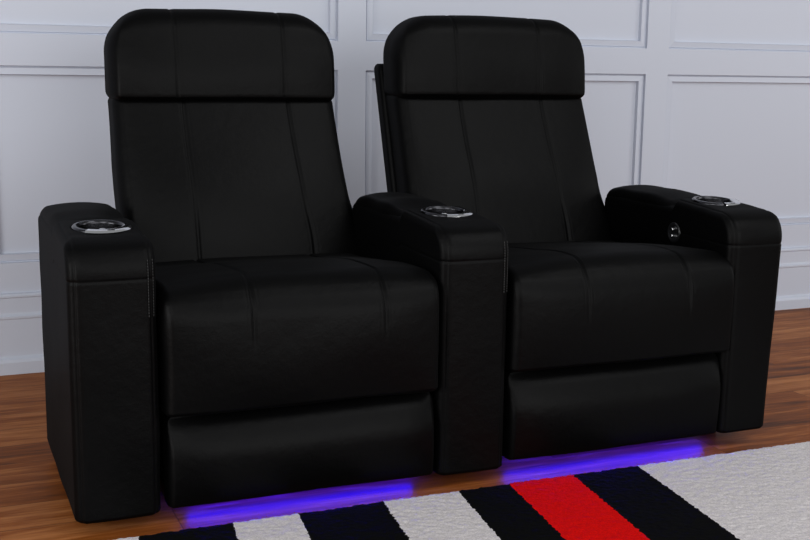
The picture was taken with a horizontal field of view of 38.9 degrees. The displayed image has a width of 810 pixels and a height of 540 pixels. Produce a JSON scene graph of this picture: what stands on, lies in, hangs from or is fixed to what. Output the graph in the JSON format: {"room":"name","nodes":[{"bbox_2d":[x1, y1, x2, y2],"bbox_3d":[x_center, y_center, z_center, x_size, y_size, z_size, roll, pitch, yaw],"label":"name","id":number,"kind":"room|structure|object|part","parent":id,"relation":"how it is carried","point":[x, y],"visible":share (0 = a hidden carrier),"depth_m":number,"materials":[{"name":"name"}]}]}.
{"room":"home theater","nodes":[
{"label":"home theater","id":0,"kind":"room"},
{"bbox_2d":[0,0,809,293],"bbox_3d":[-0.178,-1.056,3.465,8.962,2.600,0.120,-3,11,-23],"label":"wall","id":1,"kind":"structure","parent":0,"point":[700,97],"depth_m":3.80,"materials":[{"name":"grey paint"}]},
{"bbox_2d":[0,246,809,375],"bbox_3d":[-0.165,0.124,3.598,8.962,0.228,0.030,-3,11,-23],"label":"baseboard","id":2,"kind":"structure","parent":1,"relation":"attached to","point":[21,336],"depth_m":3.23,"materials":[{"name":"grey paint"}]},
{"bbox_2d":[0,308,809,539],"bbox_3d":[0.661,0.594,1.674,8.962,0.020,4.515,-3,11,-23],"label":"floor","id":3,"kind":"structure","parent":0,"point":[34,502],"depth_m":2.50,"materials":[{"name":"brown wood"}]},
{"bbox_2d":[38,9,781,523],"bbox_3d":[-0.006,-0.103,2.660,1.593,0.997,0.796,-3,11,-23],"label":"sofa","id":4,"kind":"object","parent":3,"relation":"on","point":[233,328],"visible":1,"depth_m":2.49,"materials":[{"name":"black leather"}]},
{"bbox_3d":[-0.627,0.160,2.322,0.160,0.540,0.542,-3,11,-23],"label":"armrest","id":5,"kind":"part","parent":4,"relation":"part of","materials":[{"name":"black leather"}]},
{"bbox_3d":[-0.294,0.322,2.500,0.552,0.207,0.429,-3,11,-23],"label":"seat","id":6,"kind":"part","parent":4,"relation":"part of","materials":[{"name":"black leather"}]},
{"bbox_3d":[-0.394,-0.208,2.723,0.575,0.415,0.262,-3,11,-23],"label":"backrest","id":7,"kind":"part","parent":4,"relation":"part of","materials":[{"name":"black leather"}]},
{"bbox_2d":[155,253,438,416],"bbox_3d":[-0.285,0.095,2.447,0.564,0.262,0.561,-3,11,-23],"label":"seat cushion","id":8,"kind":"object","parent":4,"relation":"on","point":[237,334],"depth_m":2.21,"materials":[{"name":"black leather"}]},
{"bbox_3d":[0.042,0.120,2.600,0.159,0.540,0.542,-3,11,-23],"label":"armrest","id":9,"kind":"part","parent":4,"relation":"part of","materials":[{"name":"black leather"}]},
{"bbox_3d":[0.255,-0.252,2.994,0.584,0.424,0.266,-3,11,-23],"label":"backrest","id":10,"kind":"part","parent":4,"relation":"part of","materials":[{"name":"black leather"}]},
{"bbox_2d":[505,240,733,371],"bbox_3d":[0.384,0.045,2.723,0.573,0.243,0.560,-3,11,-23],"label":"seat cushion","id":11,"kind":"object","parent":4,"relation":"on","point":[571,305],"depth_m":2.48,"materials":[{"name":"black leather"}]},
{"bbox_3d":[0.697,0.077,2.871,0.153,0.527,0.541,-3,11,-23],"label":"armrest","id":12,"kind":"part","parent":4,"relation":"part of","materials":[{"name":"black leather"}]},
{"bbox_2d":[116,441,809,539],"bbox_3d":[0.629,0.537,1.900,2.601,0.012,1.250,-3,11,-23],"label":"striped rug","id":13,"kind":"object","parent":3,"relation":"on","point":[763,493],"visible":1,"depth_m":2.24,"materials":[{"name":"carpet"}]}
]}

